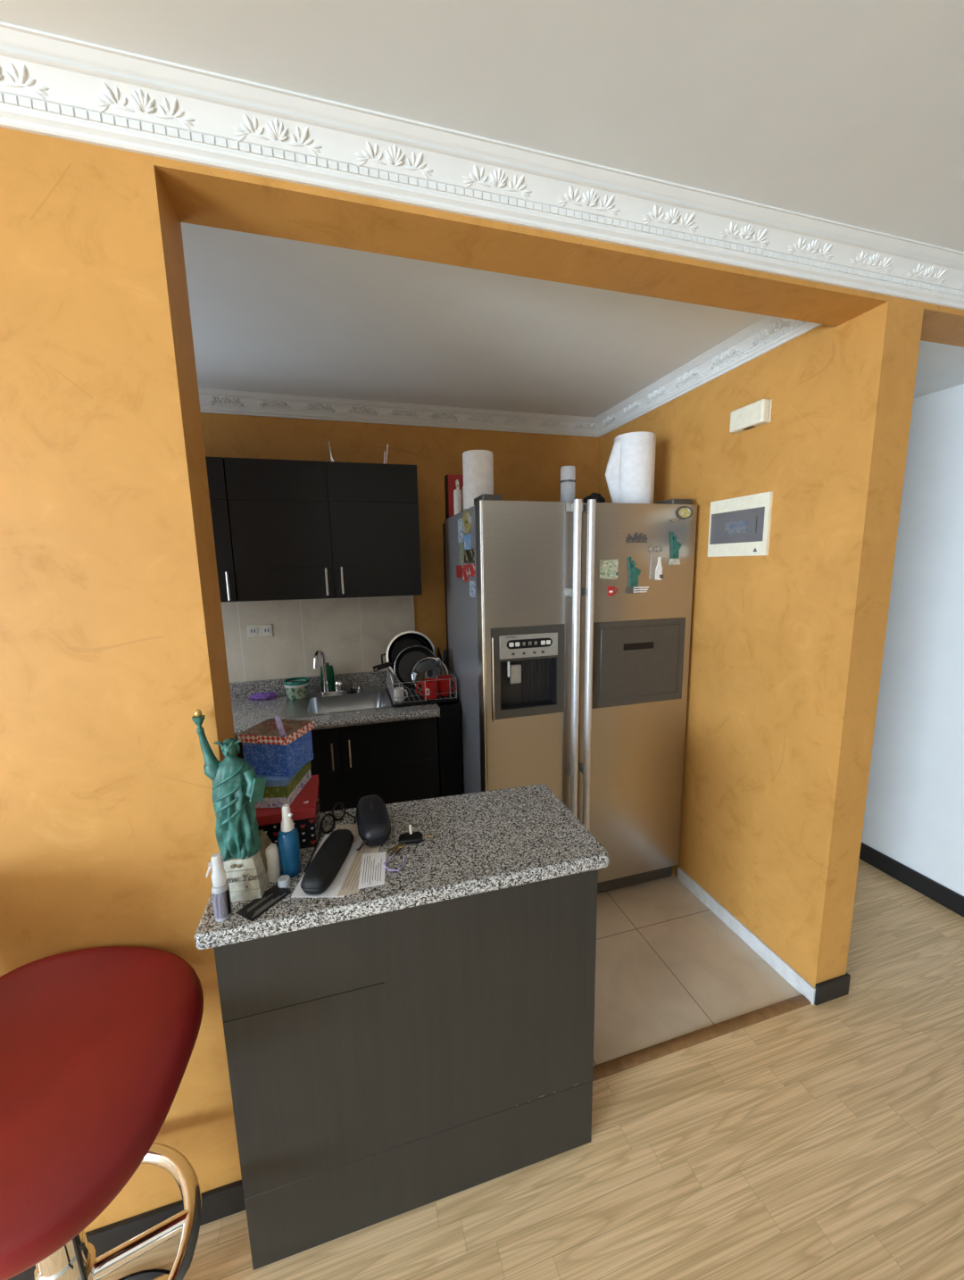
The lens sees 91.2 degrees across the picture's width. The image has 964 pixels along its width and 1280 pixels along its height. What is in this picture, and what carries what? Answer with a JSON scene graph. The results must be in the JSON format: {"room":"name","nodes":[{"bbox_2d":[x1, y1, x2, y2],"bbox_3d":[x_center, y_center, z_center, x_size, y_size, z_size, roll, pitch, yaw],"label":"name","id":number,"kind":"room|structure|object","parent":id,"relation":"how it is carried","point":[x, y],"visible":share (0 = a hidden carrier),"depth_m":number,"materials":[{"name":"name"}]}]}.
{"room":"kitchen","nodes":[
{"label":"kitchen","id":0,"kind":"room"},
{"bbox_2d":[200,412,598,682],"bbox_3d":[-0.635,-0.071,2.615,2.765,2.425,0.128,-4,9,-16],"label":"wall","id":1,"kind":"structure","parent":0,"point":[527,466],"depth_m":2.51,"materials":[{"name":"orange paint"}]},
{"bbox_2d":[205,456,238,602],"bbox_3d":[-1.314,-0.475,2.106,0.404,0.604,0.356,-4,9,-16],"label":"upper cabinet","id":2,"kind":"object","parent":1,"relation":"attached to","point":[215,466],"visible":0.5,"depth_m":2.01,"materials":[{"name":"laminate"}]},
{"bbox_2d":[247,623,273,637],"bbox_3d":[-1.129,-0.047,2.400,0.118,0.064,0.009,-4,9,-16],"label":"wall outlet","id":3,"kind":"object","parent":1,"relation":"attached to","point":[264,629],"visible":1,"depth_m":2.40,"materials":[{"name":"beige plastic"}]},
{"bbox_2d":[248,628,257,634],"bbox_3d":[-1.159,-0.044,2.390,0.044,0.032,0.003,-4,9,-16],"label":"socket","id":4,"kind":"object","parent":3,"relation":"attached to","point":[251,631],"depth_m":2.39,"materials":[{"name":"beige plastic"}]},
{"bbox_2d":[262,627,271,633],"bbox_3d":[-1.097,-0.048,2.407,0.044,0.032,0.003,-4,9,-16],"label":"socket","id":5,"kind":"object","parent":3,"relation":"attached to","point":[265,630],"depth_m":2.41,"materials":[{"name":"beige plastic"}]},
{"bbox_2d":[224,457,422,601],"bbox_3d":[-0.727,-0.513,2.273,0.811,0.604,0.356,-4,9,-16],"label":"upper cabinet","id":6,"kind":"object","parent":1,"relation":"attached to","point":[301,529],"visible":1,"depth_m":2.12,"materials":[{"name":"laminate"}]},
{"bbox_2d":[328,441,388,463],"bbox_3d":[-0.579,-0.858,2.214,0.262,0.091,0.150,-4,9,-16],"label":"wire stand","id":7,"kind":"object","parent":6,"relation":"on","point":[328,442],"visible":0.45,"depth_m":2.18,"materials":[{"name":"metal"}]},
{"bbox_2d":[198,388,598,437],"bbox_3d":[-0.583,-1.147,2.372,2.665,0.087,0.064,-4,9,-16],"label":"trim","id":8,"kind":"structure","parent":1,"relation":"attached to","point":[211,401],"depth_m":2.40,"materials":[{"name":"white paint"}]},
{"bbox_2d":[180,222,767,417],"bbox_3d":[-0.396,-1.126,1.721,2.665,0.070,1.409,-4,9,-16],"label":"ceiling","id":9,"kind":"structure","parent":0,"point":[269,314],"depth_m":1.66,"materials":[{"name":"paint"}]},
{"bbox_2d":[0,126,963,1232],"bbox_3d":[-0.861,0.195,0.970,8.400,2.425,0.143,-4,9,-16],"label":"wall partition","id":10,"kind":"structure","parent":0,"point":[112,640],"depth_m":0.91,"materials":[{"name":"orange paint"}]},
{"bbox_2d":[7,1180,245,1279],"bbox_3d":[-2.697,1.486,0.545,4.484,0.078,0.012,-4,9,-16],"label":"baseboard","id":11,"kind":"structure","parent":10,"relation":"attached to","point":[228,1200],"depth_m":1.09,"materials":[{"name":"black wood"}]},
{"bbox_2d":[0,21,963,310],"bbox_3d":[-0.851,-0.862,0.697,8.400,0.092,0.070,-4,9,-16],"label":"trim","id":12,"kind":"structure","parent":10,"relation":"attached to","point":[52,85],"depth_m":0.90,"materials":[{"name":"white paint"}]},
{"bbox_2d":[592,994,810,1080],"bbox_3d":[0.311,1.324,1.432,1.743,0.008,0.036,-4,9,-16],"label":"trim","id":13,"kind":"structure","parent":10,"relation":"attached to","point":[614,1066],"depth_m":1.54,"materials":[{"name":"brown wood"}]},
{"bbox_2d":[0,0,963,252],"bbox_3d":[-0.135,-0.572,-1.750,8.400,0.080,5.200,-4,9,-16],"label":"ceiling","id":14,"kind":"structure","parent":0,"point":[846,112],"depth_m":0.78,"materials":[{"name":"paint"}]},
{"bbox_2d":[98,858,963,1279],"bbox_3d":[-0.566,1.564,0.243,8.400,0.060,8.600,-4,9,-16],"label":"floor","id":15,"kind":"structure","parent":0,"point":[825,1141],"depth_m":1.26,"materials":[{"name":"brown wood"}]},
{"bbox_2d":[0,946,203,1279],"bbox_3d":[-0.781,0.947,0.793,0.546,0.993,0.452,-4,9,-16],"label":"bar stool","id":16,"kind":"object","parent":15,"relation":"on","point":[97,1043],"visible":1,"depth_m":0.80,"materials":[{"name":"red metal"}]},
{"bbox_2d":[236,716,439,812],"bbox_3d":[-1.012,0.785,2.292,1.550,0.850,0.535,-4,9,-16],"label":"base cabinet","id":17,"kind":"object","parent":15,"relation":"on","point":[395,761],"visible":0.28,"depth_m":2.16,"materials":[{"name":"laminate"}]},
{"bbox_2d":[229,670,440,739],"bbox_3d":[-1.015,0.304,2.206,1.557,0.122,0.556,-4,9,-16],"label":"countertop","id":18,"kind":"structure","parent":17,"relation":"on","point":[247,713],"depth_m":2.21,"materials":[{"name":"stone"}]},
{"bbox_2d":[248,691,276,700],"bbox_3d":[-1.107,0.281,2.382,0.136,0.036,0.067,-4,9,-16],"label":"cleaning cloth","id":19,"kind":"object","parent":18,"relation":"on","point":[261,695],"visible":1,"depth_m":2.36,"materials":[{"name":"purple fabric"}]},
{"bbox_2d":[320,662,334,691],"bbox_3d":[-0.811,0.198,2.478,0.070,0.159,0.042,-4,9,-16],"label":"dish soap bottle","id":20,"kind":"object","parent":18,"relation":"on","point":[330,673],"visible":0.56,"depth_m":2.47,"materials":[{"name":"green plastic"}]},
{"bbox_2d":[313,648,344,694],"bbox_3d":[-0.773,0.164,2.381,0.136,0.247,0.143,-4,9,-16],"label":"kitchen faucet","id":21,"kind":"object","parent":18,"relation":"on","point":[338,687],"visible":1,"depth_m":2.42,"materials":[{"name":"silver metal"}]},
{"bbox_2d":[280,688,390,718],"bbox_3d":[-0.703,0.376,2.315,0.487,0.154,0.375,-4,9,-16],"label":"sink","id":22,"kind":"object","parent":18,"relation":"in","point":[315,704],"visible":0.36,"depth_m":2.41,"materials":[{"name":"metal"}]},
{"bbox_2d":[283,677,308,699],"bbox_3d":[-0.937,0.245,2.389,0.118,0.090,0.118,-4,9,-16],"label":"plastic tub","id":23,"kind":"object","parent":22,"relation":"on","point":[296,688],"visible":1,"depth_m":2.35,"materials":[{"name":"plastic"}]},
{"bbox_2d":[346,687,356,692],"bbox_3d":[-0.685,0.261,2.470,0.048,0.024,0.047,-4,9,-16],"label":"stopper","id":24,"kind":"object","parent":22,"relation":"on","point":[351,690],"visible":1,"depth_m":2.46,"materials":[{"name":"black plastic"}]},
{"bbox_2d":[356,686,363,691],"bbox_3d":[-0.644,0.256,2.482,0.034,0.028,0.033,-4,9,-16],"label":"strainer","id":25,"kind":"object","parent":22,"relation":"on","point":[360,689],"visible":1,"depth_m":2.47,"materials":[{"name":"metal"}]},
{"bbox_2d":[386,668,457,707],"bbox_3d":[-0.316,0.203,2.388,0.312,0.157,0.352,-4,9,-16],"label":"dish rack","id":26,"kind":"object","parent":18,"relation":"on","point":[413,698],"visible":0.68,"depth_m":2.27,"materials":[{"name":"metal"}]},
{"bbox_2d":[393,687,407,701],"bbox_3d":[-0.385,0.257,2.232,0.066,0.060,0.050,-4,9,-16],"label":"cup","id":27,"kind":"object","parent":26,"relation":"in","point":[396,690],"visible":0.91,"depth_m":2.21,"materials":[{"name":"ceramic"}]},
{"bbox_2d":[373,645,436,689],"bbox_3d":[-0.380,0.141,2.367,0.328,0.217,0.093,-4,9,-16],"label":"frying pan","id":28,"kind":"object","parent":26,"relation":"in","point":[406,660],"visible":0.64,"depth_m":2.38,"materials":[{"name":"metal"}]},
{"bbox_2d":[381,631,435,674],"bbox_3d":[-0.382,0.078,2.436,0.278,0.254,0.130,-4,9,-16],"label":"frying pan","id":29,"kind":"object","parent":26,"relation":"in","point":[403,640],"visible":0.52,"depth_m":2.44,"materials":[{"name":"metal"}]},
{"bbox_2d":[386,685,457,707],"bbox_3d":[-0.314,0.275,2.399,0.311,0.012,0.352,-4,9,-16],"label":"drip tray","id":30,"kind":"object","parent":26,"relation":"on","point":[419,700],"depth_m":2.27,"materials":[{"name":"black plastic"}]},
{"bbox_2d":[415,678,438,699],"bbox_3d":[-0.258,0.236,2.265,0.100,0.086,0.080,-7,11,-33],"label":"mug","id":31,"kind":"object","parent":26,"relation":"in","point":[431,690],"visible":0.98,"depth_m":2.24,"materials":[{"name":"ceramic"}]},
{"bbox_2d":[411,656,448,690],"bbox_3d":[-0.257,0.173,2.337,0.177,0.164,0.090,-4,9,-16],"label":"glass lid","id":32,"kind":"object","parent":26,"relation":"in","point":[429,667],"visible":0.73,"depth_m":2.33,"materials":[{"name":"clear glass"}]},
{"bbox_2d":[437,647,441,661],"bbox_3d":[-0.216,0.143,2.430,0.025,0.216,0.022,0,9,7],"label":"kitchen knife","id":33,"kind":"object","parent":26,"relation":"in","point":[438,651],"visible":0.34,"depth_m":2.41,"materials":[{"name":"black plastic"}]},
{"bbox_2d":[442,648,448,670],"bbox_3d":[-0.183,0.150,2.415,0.029,0.206,0.030,-4,9,-16],"label":"utensil","id":34,"kind":"object","parent":26,"relation":"in","point":[445,656],"visible":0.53,"depth_m":2.40,"materials":[{"name":"black plastic"}]},
{"bbox_2d":[437,674,456,696],"bbox_3d":[-0.176,0.223,2.317,0.084,0.092,0.069,-4,9,-16],"label":"mug","id":35,"kind":"object","parent":26,"relation":"in","point":[444,685],"visible":0.84,"depth_m":2.29,"materials":[{"name":"ceramic"}]},
{"bbox_2d":[213,869,598,1270],"bbox_3d":[-0.160,0.951,1.248,0.830,0.819,0.342,-4,9,-16],"label":"counter base","id":36,"kind":"object","parent":15,"relation":"on","point":[382,1067],"visible":0.94,"depth_m":1.07,"materials":[{"name":"laminate"}]},
{"bbox_2d":[194,783,609,949],"bbox_3d":[-0.178,0.516,1.213,0.894,0.051,0.438,-4,9,-16],"label":"countertop","id":37,"kind":"structure","parent":36,"relation":"on","point":[486,841],"depth_m":1.12,"materials":[{"name":"stone"}]},
{"bbox_2d":[205,852,232,922],"bbox_3d":[-0.522,0.488,0.936,0.037,0.137,0.031,-4,9,-16],"label":"spray bottle","id":38,"kind":"object","parent":37,"relation":"on","point":[220,894],"visible":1,"depth_m":0.93,"materials":[{"name":"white plastic"}]},
{"bbox_2d":[191,708,272,902],"bbox_3d":[-0.517,0.338,0.999,0.128,0.413,0.096,-4,9,-16],"label":"statuette","id":39,"kind":"object","parent":37,"relation":"on","point":[236,786],"visible":0.98,"depth_m":0.97,"materials":[{"name":"paint"}]},
{"bbox_2d":[235,884,291,921],"bbox_3d":[-0.454,0.547,0.986,0.051,0.002,0.096,4,10,28],"label":"leaflet","id":40,"kind":"object","parent":37,"relation":"on","point":[254,909],"visible":1,"depth_m":0.98,"materials":[{"name":"black paper"}]},
{"bbox_2d":[247,893,284,917],"bbox_3d":[-0.452,0.547,0.982,0.029,0.001,0.081,4,10,28],"label":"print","id":41,"kind":"object","parent":40,"relation":"on","point":[257,907],"depth_m":0.98,"materials":[{"name":"silver paper"}]},
{"bbox_2d":[265,843,280,882],"bbox_3d":[-0.469,0.495,1.054,0.031,0.084,0.031,-4,9,-16],"label":"bottle","id":42,"kind":"object","parent":37,"relation":"on","point":[271,852],"visible":0.98,"depth_m":1.04,"materials":[{"name":"white plastic"}]},
{"bbox_2d":[255,774,320,848],"bbox_3d":[-0.509,0.455,1.246,0.146,0.104,0.201,-4,9,-16],"label":"gift box","id":43,"kind":"object","parent":37,"relation":"on","point":[305,808],"visible":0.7,"depth_m":1.17,"materials":[{"name":"red cardboard"}]},
{"bbox_2d":[254,761,311,808],"bbox_3d":[-0.531,0.365,1.245,0.104,0.076,0.176,-1,9,-1],"label":"gift box","id":44,"kind":"object","parent":43,"relation":"on","point":[278,791],"visible":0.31,"depth_m":1.17,"materials":[{"name":"green cardboard"}]},
{"bbox_2d":[237,718,314,776],"bbox_3d":[-0.525,0.276,1.220,0.134,0.106,0.124,1,9,11],"label":"gift box","id":45,"kind":"object","parent":44,"relation":"on","point":[270,753],"visible":0.89,"depth_m":1.17,"materials":[{"name":"blue cardboard"}]},
{"bbox_2d":[274,714,286,737],"bbox_3d":[-0.482,0.208,1.128,0.023,0.055,0.028,-4,9,-16],"label":"ribbon curl","id":46,"kind":"object","parent":45,"relation":"on","point":[280,727],"visible":1,"depth_m":1.12,"materials":[{"name":"purple fabric"}]},
{"bbox_2d":[277,803,301,877],"bbox_3d":[-0.438,0.451,1.069,0.044,0.166,0.044,-4,9,-16],"label":"spray bottle","id":47,"kind":"object","parent":37,"relation":"on","point":[288,835],"visible":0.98,"depth_m":1.05,"materials":[{"name":"blue plastic"}]},
{"bbox_2d":[290,833,362,897],"bbox_3d":[-0.351,0.525,1.115,0.114,0.001,0.241,-1,9,-1],"label":"paper sheet","id":48,"kind":"object","parent":37,"relation":"on","point":[334,888],"visible":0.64,"depth_m":1.05,"materials":[{"name":"white paper"}]},
{"bbox_2d":[300,829,354,894],"bbox_3d":[-0.352,0.506,1.090,0.071,0.042,0.212,-1,9,3],"label":"case","id":49,"kind":"object","parent":48,"relation":"on","point":[325,866],"visible":1,"depth_m":1.05,"materials":[{"name":"black plastic"}]},
{"bbox_2d":[334,823,358,842],"bbox_3d":[-0.355,0.505,1.232,0.066,0.001,0.092,-2,9,-5],"label":"paper note","id":50,"kind":"object","parent":48,"relation":"on","point":[353,827],"visible":0.41,"depth_m":1.25,"materials":[{"name":"beige paper"}]},
{"bbox_2d":[336,840,381,897],"bbox_3d":[-0.279,0.523,1.112,0.055,0.001,0.233,-1,9,1],"label":"receipt","id":51,"kind":"object","parent":48,"relation":"on","point":[350,885],"visible":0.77,"depth_m":1.07,"materials":[{"name":"beige paper"}]},
{"bbox_2d":[357,851,386,889],"bbox_3d":[-0.250,0.526,1.085,0.056,0.001,0.127,-3,9,-10],"label":"paper slip","id":52,"kind":"object","parent":51,"relation":"on","point":[372,873],"visible":1,"depth_m":1.08,"materials":[{"name":"white paper"}]},
{"bbox_2d":[303,801,356,872],"bbox_3d":[-0.397,0.488,1.201,0.063,0.047,0.257,1,9,15],"label":"spectacles","id":53,"kind":"object","parent":37,"relation":"on","point":[328,822],"visible":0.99,"depth_m":1.25,"materials":[{"name":"black plastic"}]},
{"bbox_2d":[356,794,390,850],"bbox_3d":[-0.291,0.474,1.249,0.089,0.052,0.212,-4,9,-16],"label":"case","id":54,"kind":"object","parent":37,"relation":"on","point":[373,821],"visible":1,"depth_m":1.20,"materials":[{"name":"plastic"}]},
{"bbox_2d":[382,824,432,871],"bbox_3d":[-0.194,0.501,1.153,0.074,0.031,0.165,3,10,25],"label":"bunch","id":55,"kind":"object","parent":37,"relation":"on","point":[411,837],"visible":1,"depth_m":1.18,"materials":[{"name":"black plastic"}]},
{"bbox_2d":[436,700,462,797],"bbox_3d":[-0.215,0.713,2.543,0.108,0.884,0.477,-4,9,-16],"label":"base cabinet","id":56,"kind":"object","parent":15,"relation":"on","point":[449,745],"visible":0.22,"depth_m":2.28,"materials":[{"name":"black wood"}]},
{"bbox_2d":[442,494,697,893],"bbox_3d":[0.371,0.268,2.349,0.966,1.801,0.809,-4,9,-16],"label":"refrigerator","id":57,"kind":"object","parent":15,"relation":"on","point":[572,688],"visible":0.84,"depth_m":1.98,"materials":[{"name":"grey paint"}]},
{"bbox_2d":[444,473,463,518],"bbox_3d":[-0.135,-0.708,2.339,0.086,0.205,0.060,-4,9,-16],"label":"carton","id":58,"kind":"object","parent":57,"relation":"on","point":[450,479],"visible":0.56,"depth_m":2.31,"materials":[{"name":"cardboard"}]},
{"bbox_2d":[453,479,461,515],"bbox_3d":[-0.114,-0.663,2.199,0.037,0.160,0.037,-4,9,-16],"label":"bottle","id":59,"kind":"object","parent":57,"relation":"on","point":[457,493],"visible":0.88,"depth_m":2.19,"materials":[{"name":"white plastic"}]},
{"bbox_2d":[456,565,462,578],"bbox_3d":[-0.104,-0.311,2.152,0.004,0.056,0.096,-4,9,-16],"label":"magnet","id":60,"kind":"object","parent":57,"relation":"attached to","point":[459,569],"visible":1,"depth_m":2.14,"materials":[{"name":"red plastic"}]},
{"bbox_2d":[457,518,463,542],"bbox_3d":[-0.095,-0.481,2.079,0.004,0.102,0.074,-4,9,-16],"label":"magnet","id":61,"kind":"object","parent":57,"relation":"attached to","point":[460,526],"visible":0.92,"depth_m":2.07},
{"bbox_2d":[458,543,464,564],"bbox_3d":[-0.090,-0.380,2.087,0.004,0.091,0.070,-4,9,-16],"label":"magnet","id":62,"kind":"object","parent":57,"relation":"attached to","point":[461,545],"visible":1,"depth_m":2.08},
{"bbox_2d":[462,486,464,511],"bbox_3d":[-0.075,-0.678,2.203,0.034,0.185,0.034,-4,9,-16],"label":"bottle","id":63,"kind":"object","parent":57,"relation":"on","point":[462,486],"visible":0.1,"depth_m":2.20,"materials":[{"name":"white plastic"}]},
{"bbox_2d":[462,564,468,581],"bbox_3d":[-0.072,-0.290,2.043,0.004,0.076,0.088,-4,9,-16],"label":"magnet","id":64,"kind":"object","parent":57,"relation":"attached to","point":[465,567],"visible":1,"depth_m":2.03},
{"bbox_2d":[461,510,472,533],"bbox_3d":[-0.064,-0.491,1.967,0.006,0.092,0.148,-4,9,-16],"label":"magnet","id":65,"kind":"object","parent":57,"relation":"attached to","point":[467,520],"visible":1,"depth_m":1.95},
{"bbox_2d":[464,533,471,549],"bbox_3d":[-0.061,-0.410,1.978,0.004,0.061,0.094,-4,9,-16],"label":"magnet","id":66,"kind":"object","parent":57,"relation":"attached to","point":[467,537],"visible":1,"depth_m":1.97},
{"bbox_2d":[464,548,474,562],"bbox_3d":[-0.054,-0.350,1.966,0.004,0.054,0.158,-4,9,-16],"label":"magnet","id":67,"kind":"object","parent":57,"relation":"attached to","point":[469,554],"visible":1,"depth_m":1.95},
{"bbox_2d":[468,564,475,576],"bbox_3d":[-0.042,-0.287,1.937,0.004,0.050,0.090,-4,9,-16],"label":"magnet","id":68,"kind":"object","parent":57,"relation":"attached to","point":[471,567],"visible":1,"depth_m":1.93},
{"bbox_2d":[469,581,475,597],"bbox_3d":[-0.040,-0.210,1.948,0.004,0.066,0.076,-4,9,-16],"label":"magnet","id":69,"kind":"object","parent":57,"relation":"attached to","point":[472,593],"visible":1,"depth_m":1.94},
{"bbox_2d":[462,449,493,510],"bbox_3d":[-0.016,-0.666,1.985,0.128,0.228,0.128,-4,9,-16],"label":"paper towel roll","id":70,"kind":"object","parent":57,"relation":"on","point":[477,465],"visible":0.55,"depth_m":1.93,"materials":[{"name":"white paper"}]},
{"bbox_2d":[560,465,575,502],"bbox_3d":[0.379,-0.666,2.080,0.069,0.185,0.069,-4,9,-16],"label":"plastic jar","id":71,"kind":"object","parent":57,"relation":"on","point":[568,473],"visible":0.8,"depth_m":2.05,"materials":[{"name":"white plastic"}]},
{"bbox_2d":[583,492,605,502],"bbox_3d":[0.513,-0.630,2.147,0.106,0.087,0.086,-4,9,-16],"label":"pouch","id":72,"kind":"object","parent":57,"relation":"on","point":[598,497],"visible":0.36,"depth_m":2.12,"materials":[{"name":"black fabric"}]},
{"bbox_2d":[598,558,618,579],"bbox_3d":[0.518,-0.289,1.926,0.085,0.081,0.004,-4,9,-16],"label":"photo magnet","id":73,"kind":"object","parent":57,"relation":"attached to","point":[608,569],"visible":1,"depth_m":1.92},
{"bbox_2d":[606,586,617,596],"bbox_3d":[0.538,-0.201,1.945,0.050,0.042,0.006,-4,9,-16],"label":"magnet","id":74,"kind":"object","parent":57,"relation":"attached to","point":[610,589],"visible":1,"depth_m":1.94,"materials":[{"name":"red plastic"}]},
{"bbox_2d":[605,431,656,503],"bbox_3d":[0.671,-0.744,2.115,0.192,0.316,0.179,4,11,31],"label":"paper towel roll","id":75,"kind":"object","parent":57,"relation":"on","point":[629,473],"visible":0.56,"depth_m":2.04,"materials":[{"name":"white paper"}]},
{"bbox_2d":[626,531,647,542],"bbox_3d":[0.638,-0.422,1.941,0.096,0.042,0.004,-4,9,-16],"label":"magnet","id":76,"kind":"object","parent":57,"relation":"attached to","point":[640,536],"visible":1,"depth_m":1.94},
{"bbox_2d":[626,556,648,593],"bbox_3d":[0.651,-0.271,1.965,0.104,0.150,0.009,-4,9,-16],"label":"magnet","id":77,"kind":"object","parent":57,"relation":"attached to","point":[635,572],"visible":1,"depth_m":1.96},
{"bbox_2d":[648,545,663,580],"bbox_3d":[0.732,-0.324,1.981,0.070,0.144,0.008,-4,9,-16],"label":"magnet","id":78,"kind":"object","parent":57,"relation":"attached to","point":[656,573],"visible":1,"depth_m":1.98,"materials":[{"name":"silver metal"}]},
{"bbox_2d":[668,531,681,565],"bbox_3d":[0.818,-0.388,1.997,0.059,0.137,0.008,-4,9,-16],"label":"magnet","id":79,"kind":"object","parent":57,"relation":"attached to","point":[676,545],"visible":1,"depth_m":2.00,"materials":[{"name":"paint"}]},
{"bbox_2d":[670,506,692,522],"bbox_3d":[0.840,-0.529,1.982,0.109,0.067,0.007,-4,9,-16],"label":"magnet","id":80,"kind":"object","parent":57,"relation":"attached to","point":[684,512],"visible":1,"depth_m":1.98},
{"bbox_2d":[598,296,924,987],"bbox_3d":[0.734,-0.174,3.099,0.141,2.425,3.400,-4,9,-16],"label":"wall","id":81,"kind":"structure","parent":0,"point":[787,644],"depth_m":1.65,"materials":[{"name":"orange paint"}]},
{"bbox_2d":[595,315,822,437],"bbox_3d":[0.863,-1.123,2.057,0.064,0.087,1.476,-4,9,-16],"label":"trim","id":82,"kind":"structure","parent":81,"relation":"attached to","point":[768,333],"depth_m":1.89,"materials":[{"name":"white paint"}]},
{"bbox_2d":[707,491,772,556],"bbox_3d":[0.993,-0.440,1.838,0.017,0.224,0.288,-4,9,-16],"label":"breaker panel","id":83,"kind":"object","parent":81,"relation":"attached to","point":[738,526],"visible":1,"depth_m":1.82,"materials":[{"name":"beige plastic"}]},
{"bbox_2d":[677,867,815,1005],"bbox_3d":[1.061,1.195,1.981,0.010,0.062,0.704,-4,9,-16],"label":"baseboard","id":84,"kind":"structure","parent":81,"relation":"attached to","point":[769,956],"depth_m":1.89,"materials":[{"name":"white wood"}]},
{"bbox_2d":[729,398,772,432],"bbox_3d":[0.986,-0.822,1.738,0.040,0.079,0.154,-4,9,-16],"label":"door chime","id":85,"kind":"object","parent":81,"relation":"attached to","point":[757,413],"visible":1,"depth_m":1.71,"materials":[{"name":"beige plastic"}]},
{"bbox_2d":[814,972,850,1005],"bbox_3d":[0.761,0.985,3.280,0.152,0.078,3.411,-4,9,-16],"label":"baseboard","id":86,"kind":"object","parent":81,"relation":"attached to","point":[836,987],"visible":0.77,"depth_m":1.66,"materials":[{"name":"black wood"}]},
{"bbox_2d":[861,383,963,896],"bbox_3d":[1.683,-0.235,3.369,0.120,2.425,3.400,-4,9,-16],"label":"wall","id":87,"kind":"structure","parent":0,"point":[914,814],"depth_m":2.12,"materials":[{"name":"white paint"}]},
{"bbox_2d":[859,842,963,917],"bbox_3d":[1.641,0.923,3.535,0.012,0.088,3.399,-4,9,-16],"label":"baseboard","id":88,"kind":"structure","parent":87,"relation":"attached to","point":[938,893],"depth_m":2.21,"materials":[{"name":"black wood"}]},
{"bbox_2d":[913,340,963,398],"bbox_3d":[1.174,-1.268,3.135,0.858,0.080,3.257,-4,9,-16],"label":"ceiling","id":89,"kind":"structure","parent":0,"point":[940,367],"depth_m":1.77,"materials":[{"name":"paint"}]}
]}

